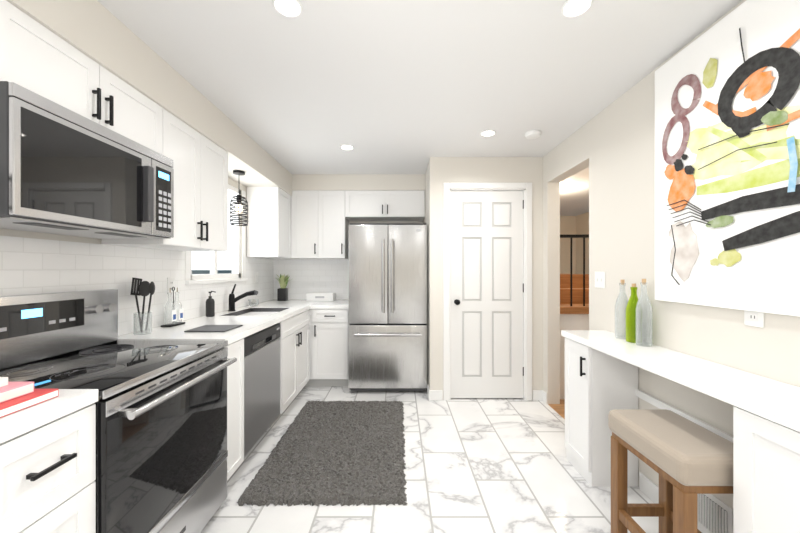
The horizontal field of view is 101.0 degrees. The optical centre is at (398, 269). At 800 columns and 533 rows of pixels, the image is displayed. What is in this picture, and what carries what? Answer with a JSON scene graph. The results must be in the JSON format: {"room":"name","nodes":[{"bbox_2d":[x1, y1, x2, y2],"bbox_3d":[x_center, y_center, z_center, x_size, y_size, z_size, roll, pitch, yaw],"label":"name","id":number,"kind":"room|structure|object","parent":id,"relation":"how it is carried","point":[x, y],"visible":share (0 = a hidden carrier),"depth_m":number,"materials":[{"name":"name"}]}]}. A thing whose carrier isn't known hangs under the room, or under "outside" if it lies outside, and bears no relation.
{"room":"kitchen","nodes":[
{"label":"kitchen","id":0,"kind":"room"},
{"bbox_2d":[0,177,269,335],"bbox_3d":[-1.670,0.085,1.025,0.100,2.430,6.650,0,0,0],"label":"wall","id":1,"kind":"structure","parent":0,"point":[58,237],"depth_m":1.61,"materials":[{"name":"white paint"}]},
{"bbox_2d":[0,0,155,239],"bbox_3d":[-1.413,-0.525,1.299,0.402,0.711,0.646,0,0,0],"label":"upper cabinet","id":2,"kind":"object","parent":1,"relation":"attached to","point":[90,148],"depth_m":1.24,"materials":[{"name":"white wood"}]},
{"bbox_2d":[0,81,173,238],"bbox_3d":[-1.398,-0.380,1.410,0.432,0.431,0.746,0,0,0],"label":"microwave","id":3,"kind":"object","parent":2,"relation":"in","point":[63,172],"depth_m":1.25,"materials":[{"name":"grey metal"}]},
{"bbox_2d":[0,236,275,335],"bbox_3d":[-1.617,0.120,1.675,0.006,0.519,5.150,0,0,0],"label":"backsplash","id":4,"kind":"structure","parent":1,"relation":"attached to","point":[32,266],"depth_m":1.93,"materials":[{"name":"tile"}]},
{"bbox_2d":[167,277,174,293],"bbox_3d":[-1.608,0.110,2.330,0.008,0.116,0.072,0,0,0],"label":"electrical outlet plate","id":5,"kind":"object","parent":4,"relation":"attached to","point":[170,282],"visible":0.77,"depth_m":2.32,"materials":[{"name":"white plastic"}]},
{"bbox_2d":[101,125,207,250],"bbox_3d":[-1.446,-0.510,1.986,0.333,0.741,0.396,0,0,0],"label":"upper cabinet","id":6,"kind":"object","parent":1,"relation":"attached to","point":[197,143],"depth_m":2.08,"materials":[{"name":"white wood"}]},
{"bbox_2d":[156,104,187,243],"bbox_3d":[-1.413,-0.525,1.733,0.402,0.711,0.223,0,0,0],"label":"upper cabinet","id":7,"kind":"object","parent":1,"relation":"attached to","point":[171,132],"depth_m":1.82,"materials":[{"name":"white wood"}]},
{"bbox_2d":[185,184,247,284],"bbox_3d":[-1.643,-0.355,2.975,0.115,0.930,0.970,0,0,0],"label":"window","id":8,"kind":"structure","parent":1,"relation":"in","point":[213,276],"depth_m":3.30,"materials":[{"name":"white"}]},
{"bbox_2d":[208,139,227,250],"bbox_3d":[-1.446,-0.510,2.271,0.333,0.741,0.399,0,0,0],"label":"upper cabinet","id":9,"kind":"object","parent":1,"relation":"attached to","point":[217,157],"depth_m":2.34,"materials":[{"name":"white wood"}]},
{"bbox_2d":[247,187,295,258],"bbox_3d":[-1.417,-0.510,3.705,0.391,0.741,0.430,0,0,0],"label":"upper cabinet","id":10,"kind":"object","parent":1,"relation":"attached to","point":[271,228],"depth_m":3.49,"materials":[{"name":"white wood"}]},
{"bbox_2d":[6,0,293,195],"bbox_3d":[-1.443,-1.005,1.025,0.355,0.250,6.450,0,0,0],"label":"soffit","id":11,"kind":"structure","parent":0,"point":[99,33],"depth_m":1.68,"materials":[{"name":"white paint"}]},
{"bbox_2d":[230,170,247,225],"bbox_3d":[-1.430,-0.641,2.950,0.152,0.478,0.152,0,0,0],"label":"pendant lamp","id":12,"kind":"object","parent":11,"relation":"hanging from","point":[239,207],"visible":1,"depth_m":2.93,"materials":[{"name":"black metal"}]},
{"bbox_2d":[206,291,215,316],"bbox_3d":[-1.539,0.274,2.700,0.079,0.209,0.065,0,0,0],"label":"soap dispenser","id":13,"kind":"object","parent":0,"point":[210,306],"visible":1,"depth_m":2.68,"materials":[{"name":"black plastic"}]},
{"bbox_2d":[248,299,258,305],"bbox_3d":[-1.530,0.344,3.470,0.104,0.071,0.104,0,0,0],"label":"sponge caddy","id":14,"kind":"object","parent":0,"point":[253,301],"visible":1,"depth_m":3.46,"materials":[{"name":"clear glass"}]},
{"bbox_2d":[294,174,424,189],"bbox_3d":[-0.475,-1.037,4.072,1.570,0.185,0.355,0,0,0],"label":"soffit","id":15,"kind":"structure","parent":0,"point":[301,181],"depth_m":3.89,"materials":[{"name":"white paint"}]},
{"bbox_2d":[349,221,422,224],"bbox_3d":[-0.090,0.085,4.300,3.060,2.430,0.100,0,0,0],"label":"wall","id":16,"kind":"structure","parent":0,"point":[385,222],"depth_m":4.25,"materials":[{"name":"white paint"}]},
{"bbox_2d":[292,190,323,258],"bbox_3d":[-1.094,-0.542,4.054,0.384,0.806,0.379,0,0,0],"label":"upper cabinet","id":17,"kind":"object","parent":16,"relation":"attached to","point":[309,203],"depth_m":3.92,"materials":[{"name":"white wood"}]},
{"bbox_2d":[276,259,348,299],"bbox_3d":[-1.069,0.120,4.247,1.041,0.519,0.006,0,0,0],"label":"backsplash","id":18,"kind":"structure","parent":16,"relation":"attached to","point":[307,275],"depth_m":4.24,"materials":[{"name":"tile"}]},
{"bbox_2d":[324,190,351,258],"bbox_3d":[-0.828,-0.542,4.077,0.376,0.806,0.333,0,0,0],"label":"upper cabinet","id":19,"kind":"object","parent":16,"relation":"attached to","point":[336,222],"depth_m":3.92,"materials":[{"name":"white wood"}]},
{"bbox_2d":[348,190,391,220],"bbox_3d":[-0.377,-0.787,4.077,0.526,0.316,0.333,0,0,0],"label":"upper cabinet","id":20,"kind":"object","parent":16,"relation":"attached to","point":[363,205],"depth_m":3.92,"materials":[{"name":"white wood"}]},
{"bbox_2d":[392,190,424,220],"bbox_3d":[0.045,-0.787,4.077,0.522,0.316,0.333,0,0,0],"label":"upper cabinet","id":21,"kind":"object","parent":16,"relation":"attached to","point":[407,205],"depth_m":3.92,"materials":[{"name":"white wood"}]},
{"bbox_2d":[97,0,741,215],"bbox_3d":[1.040,-1.180,2.350,5.520,0.100,9.300,0,0,0],"label":"ceiling","id":22,"kind":"structure","parent":0,"point":[396,86],"depth_m":1.84,"materials":[{"name":"white paint"}]},
{"bbox_2d":[273,0,302,17],"bbox_3d":[-0.475,-1.127,1.410,0.122,0.010,0.122,0,0,0],"label":"recessed light","id":23,"kind":"object","parent":22,"relation":"in","point":[290,8],"visible":1,"depth_m":1.42,"materials":[{"name":"white"}]},
{"bbox_2d":[340,144,353,149],"bbox_3d":[-0.478,-1.127,3.030,0.122,0.010,0.122,0,0,0],"label":"recessed light","id":24,"kind":"object","parent":22,"relation":"in","point":[347,147],"visible":0.98,"depth_m":3.03,"materials":[{"name":"white"}]},
{"bbox_2d":[481,130,495,136],"bbox_3d":[0.734,-1.127,2.720,0.122,0.010,0.122,0,0,0],"label":"recessed light","id":25,"kind":"object","parent":22,"relation":"in","point":[486,133],"visible":1,"depth_m":2.72,"materials":[{"name":"white"}]},
{"bbox_2d":[525,130,540,138],"bbox_3d":[1.105,-1.111,2.720,0.128,0.036,0.128,0,0,0],"label":"smoke detector","id":26,"kind":"object","parent":22,"relation":"attached to","point":[533,134],"visible":1,"depth_m":2.69,"materials":[{"name":"white plastic"}]},
{"bbox_2d":[561,0,592,17],"bbox_3d":[0.760,-1.127,1.410,0.122,0.010,0.122,0,0,0],"label":"recessed light","id":27,"kind":"object","parent":22,"relation":"in","point":[572,8],"visible":1,"depth_m":1.42,"materials":[{"name":"white"}]},
{"bbox_2d":[423,170,426,223],"bbox_3d":[0.370,0.085,3.835,0.120,2.430,0.830,0,0,0],"label":"wall","id":28,"kind":"structure","parent":0,"point":[425,218],"depth_m":3.86,"materials":[{"name":"white paint"}]},
{"bbox_2d":[200,386,658,532],"bbox_3d":[1.040,1.350,1.025,5.520,0.100,6.650,0,0,0],"label":"floor","id":29,"kind":"structure","parent":0,"point":[488,465],"depth_m":2.02,"materials":[{"name":"tile"}]},
{"bbox_2d":[0,400,97,532],"bbox_3d":[-1.290,0.861,0.874,0.643,0.878,0.363,0,0,0],"label":"base cabinet","id":30,"kind":"object","parent":29,"relation":"on","point":[47,466],"depth_m":0.92,"materials":[{"name":"white wood"}]},
{"bbox_2d":[0,389,97,439],"bbox_3d":[-1.286,0.400,0.078,0.653,0.040,1.956,0,0,0],"label":"countertop","id":31,"kind":"structure","parent":30,"relation":"on","point":[17,421],"depth_m":0.91,"materials":[{"name":"white stone"}]},
{"bbox_2d":[0,377,58,417],"bbox_3d":[-1.249,0.340,0.775,0.462,0.078,0.430,0,0,0],"label":"books","id":32,"kind":"object","parent":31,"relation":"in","point":[16,396],"visible":1,"depth_m":0.92,"materials":[{"name":"red paper"}]},
{"bbox_2d":[0,289,236,532],"bbox_3d":[-1.240,0.703,1.440,0.727,1.195,0.764,0,0,0],"label":"range","id":33,"kind":"object","parent":29,"relation":"on","point":[161,437],"visible":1,"depth_m":1.38,"materials":[{"name":"silver metal"}]},
{"bbox_2d":[225,336,246,480],"bbox_3d":[-1.290,0.861,1.945,0.643,0.878,0.242,0,0,0],"label":"base cabinet","id":34,"kind":"object","parent":29,"relation":"on","point":[235,371],"depth_m":1.97,"materials":[{"name":"white wood"}]},
{"bbox_2d":[244,323,279,456],"bbox_3d":[-1.280,0.869,2.395,0.619,0.863,0.650,0,0,0],"label":"dishwasher","id":35,"kind":"object","parent":29,"relation":"on","point":[261,381],"visible":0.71,"depth_m":2.33,"materials":[{"name":"grey metal"}]},
{"bbox_2d":[264,308,311,426],"bbox_3d":[-1.290,0.861,3.172,0.643,0.878,0.896,0,0,0],"label":"base cabinet","id":36,"kind":"object","parent":29,"relation":"on","point":[295,337],"depth_m":3.08,"materials":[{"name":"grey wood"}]},
{"bbox_2d":[118,300,315,339],"bbox_3d":[-1.286,0.400,3.034,0.653,0.040,2.419,0,0,0],"label":"countertop","id":37,"kind":"structure","parent":36,"relation":"on","point":[251,324],"depth_m":2.30,"materials":[{"name":"white stone"}]},
{"bbox_2d":[130,278,154,334],"bbox_3d":[-1.525,0.211,1.970,0.090,0.336,0.176,0,0,0],"label":"jar","id":38,"kind":"object","parent":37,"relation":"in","point":[145,288],"visible":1,"depth_m":1.96,"materials":[{"name":"clear glass"}]},
{"bbox_2d":[161,287,184,326],"bbox_3d":[-1.545,0.247,2.260,0.070,0.265,0.150,0,0,0],"label":"oil bottles","id":39,"kind":"object","parent":37,"relation":"on","point":[174,319],"visible":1,"depth_m":2.25,"materials":[{"name":"clear glass"}]},
{"bbox_2d":[184,325,242,331],"bbox_3d":[-1.185,0.375,2.125,0.250,0.008,0.230,0,0,0],"label":"dish mat","id":40,"kind":"object","parent":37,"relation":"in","point":[214,328],"visible":1,"depth_m":2.09,"materials":[{"name":"grey"}]},
{"bbox_2d":[228,284,255,311],"bbox_3d":[-1.451,0.254,3.050,0.251,0.252,0.064,0,0,0],"label":"faucet","id":41,"kind":"object","parent":37,"relation":"on","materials":[{"name":"black metal"}]},
{"bbox_2d":[224,308,283,315],"bbox_3d":[-1.294,0.501,3.040,0.410,0.237,0.600,0,0,0],"label":"sink","id":42,"kind":"object","parent":37,"relation":"in","point":[243,311],"depth_m":3.20,"materials":[{"name":"grey metal"}]},
{"bbox_2d":[277,274,291,300],"bbox_3d":[-1.438,0.211,4.120,0.255,0.336,0.213,0,0,0],"label":"plant","id":43,"kind":"object","parent":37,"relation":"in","point":[282,291],"visible":1,"depth_m":4.04,"materials":[{"name":"green plant"}]},
{"bbox_2d":[306,292,335,300],"bbox_3d":[-0.965,0.332,4.104,0.330,0.095,0.172,0,0,0],"label":"box","id":44,"kind":"object","parent":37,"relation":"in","point":[320,296],"visible":0.98,"depth_m":4.02,"materials":[{"name":"white"}]},
{"bbox_2d":[236,400,406,506],"bbox_3d":[-0.432,1.280,2.525,0.965,0.035,1.429,0,0,0],"label":"rug","id":45,"kind":"object","parent":29,"relation":"on","point":[341,453],"visible":1,"depth_m":2.21,"materials":[{"name":"grey carpet"}]},
{"bbox_2d":[320,308,348,388],"bbox_3d":[-0.746,0.861,3.921,0.397,0.878,0.645,0,0,0],"label":"base cabinet","id":46,"kind":"object","parent":29,"relation":"on","point":[334,322],"depth_m":3.61,"materials":[{"name":"white wood"}]},
{"bbox_2d":[312,300,348,307],"bbox_3d":[-0.753,0.400,3.917,0.412,0.040,0.653,0,0,0],"label":"countertop","id":47,"kind":"structure","parent":46,"relation":"on","point":[336,303],"depth_m":3.63,"materials":[{"name":"white stone"}]},
{"bbox_2d":[349,223,426,390],"bbox_3d":[-0.115,0.405,3.790,0.830,1.790,0.820,0,0,0],"label":"fridge","id":48,"kind":"object","parent":29,"relation":"on","point":[387,306],"visible":1,"depth_m":3.45,"materials":[{"name":"grey metal"}]},
{"bbox_2d":[608,409,732,532],"bbox_3d":[1.155,0.983,1.380,0.310,0.635,0.440,0,0,0],"label":"stool","id":49,"kind":"object","parent":29,"relation":"on","point":[687,460],"visible":0.9,"depth_m":1.34,"materials":[{"name":"beige fabric"}]},
{"bbox_2d":[561,330,799,532],"bbox_3d":[1.273,0.860,0.690,0.328,0.880,3.220,0,0,0],"label":"desk","id":50,"kind":"object","parent":29,"relation":"on","point":[601,374],"visible":1,"depth_m":1.34,"materials":[{"name":"white wood"}]},
{"bbox_2d":[615,280,628,338],"bbox_3d":[1.375,0.239,2.030,0.080,0.360,0.080,0,0,0],"label":"bottle","id":51,"kind":"object","parent":50,"relation":"on","point":[622,282],"visible":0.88,"depth_m":2.03,"materials":[{"name":"clear glass"}]},
{"bbox_2d":[626,283,641,342],"bbox_3d":[1.370,0.249,1.925,0.080,0.340,0.080,0,0,0],"label":"bottle","id":52,"kind":"object","parent":50,"relation":"on","point":[631,311],"visible":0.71,"depth_m":1.91,"materials":[{"name":"green glass"}]},
{"bbox_2d":[636,279,652,346],"bbox_3d":[1.362,0.234,1.835,0.076,0.370,0.076,0,0,0],"label":"bottle","id":53,"kind":"object","parent":50,"relation":"on","point":[644,282],"visible":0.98,"depth_m":1.83,"materials":[{"name":"clear glass"}]},
{"bbox_2d":[427,157,588,399],"bbox_3d":[2.005,0.085,3.360,3.390,2.430,0.120,0,0,0],"label":"wall","id":54,"kind":"structure","parent":0,"point":[440,171],"depth_m":3.30,"materials":[{"name":"white paint"}]},
{"bbox_2d":[451,191,523,397],"bbox_3d":[0.890,0.246,3.303,0.741,2.083,0.101,0,0,0],"label":"pantry door","id":55,"kind":"structure","parent":54,"relation":"in","point":[487,287],"depth_m":3.32,"materials":[{"name":"white wood"}]},
{"bbox_2d":[443,182,531,399],"bbox_3d":[0.885,0.214,3.342,0.884,2.172,0.116,0,0,0],"label":"door frame","id":56,"kind":"structure","parent":54,"relation":"attached to","point":[448,187],"depth_m":3.28,"materials":[{"name":"white wood"}]},
{"bbox_2d":[560,216,575,273],"bbox_3d":[2.625,0.085,6.950,2.130,2.430,0.100,0,0,0],"label":"wall","id":57,"kind":"structure","parent":0,"point":[575,225],"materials":[{"name":"beige paint"}]},
{"bbox_2d":[560,274,588,313],"bbox_3d":[2.630,0.680,5.100,2.140,1.240,3.600,0,0,0],"label":"stairs","id":58,"kind":"structure","parent":0,"point":[577,307],"depth_m":4.30,"materials":[{"name":"brown wood"}]},
{"bbox_2d":[560,235,588,305],"bbox_3d":[2.626,0.005,3.370,2.128,0.730,0.040,0,0,0],"label":"stair railing","id":59,"kind":"object","parent":58,"relation":"attached to","point":[574,236],"visible":0.19,"depth_m":3.36,"materials":[{"name":"black metal"}]},
{"bbox_2d":[576,212,588,273],"bbox_3d":[3.750,0.085,4.000,0.100,2.430,6.000,0,0,0],"label":"wall","id":60,"kind":"structure","parent":0,"point":[582,221],"depth_m":6.69,"materials":[{"name":"beige paint"}]},
{"bbox_2d":[543,0,799,508],"bbox_3d":[1.500,0.085,2.350,0.120,2.430,9.100,0,0,0],"label":"wall","id":61,"kind":"structure","parent":0,"point":[611,146],"depth_m":1.99,"materials":[{"name":"white paint"}]},
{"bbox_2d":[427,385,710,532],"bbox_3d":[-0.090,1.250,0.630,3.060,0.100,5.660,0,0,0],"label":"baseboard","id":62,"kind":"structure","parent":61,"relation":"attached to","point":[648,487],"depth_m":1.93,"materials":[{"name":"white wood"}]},
{"bbox_2d":[595,272,604,287],"bbox_3d":[1.433,0.070,2.360,0.014,0.116,0.116,0,0,0],"label":"switch plate","id":63,"kind":"object","parent":61,"relation":"attached to","point":[599,279],"visible":1,"depth_m":2.35,"materials":[{"name":"white plastic"}]},
{"bbox_2d":[697,494,732,532],"bbox_3d":[1.433,1.160,1.520,0.012,0.260,0.200,0,0,0],"label":"air vent","id":64,"kind":"object","parent":61,"relation":"in","point":[714,514],"visible":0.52,"depth_m":1.50,"materials":[{"name":"white metal"}]},
{"bbox_2d":[655,0,799,316],"bbox_3d":[1.418,-0.465,1.185,0.041,1.260,1.270,0,0,0],"label":"canvas art","id":65,"kind":"object","parent":61,"relation":"attached to","point":[727,161],"visible":1,"depth_m":1.39,"materials":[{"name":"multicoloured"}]},
{"bbox_2d":[744,310,763,327],"bbox_3d":[1.435,0.170,1.335,0.008,0.116,0.072,0,0,0],"label":"electrical outlet plate","id":66,"kind":"object","parent":61,"relation":"attached to","point":[753,318],"visible":0.46,"depth_m":1.33,"materials":[{"name":"white plastic"}]},
{"label":"outside","id":67,"kind":"structure","parent":0,"visible":0},
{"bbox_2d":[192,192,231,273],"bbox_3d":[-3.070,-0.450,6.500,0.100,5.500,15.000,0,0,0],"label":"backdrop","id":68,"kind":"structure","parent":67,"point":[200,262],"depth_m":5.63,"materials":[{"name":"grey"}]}
]}

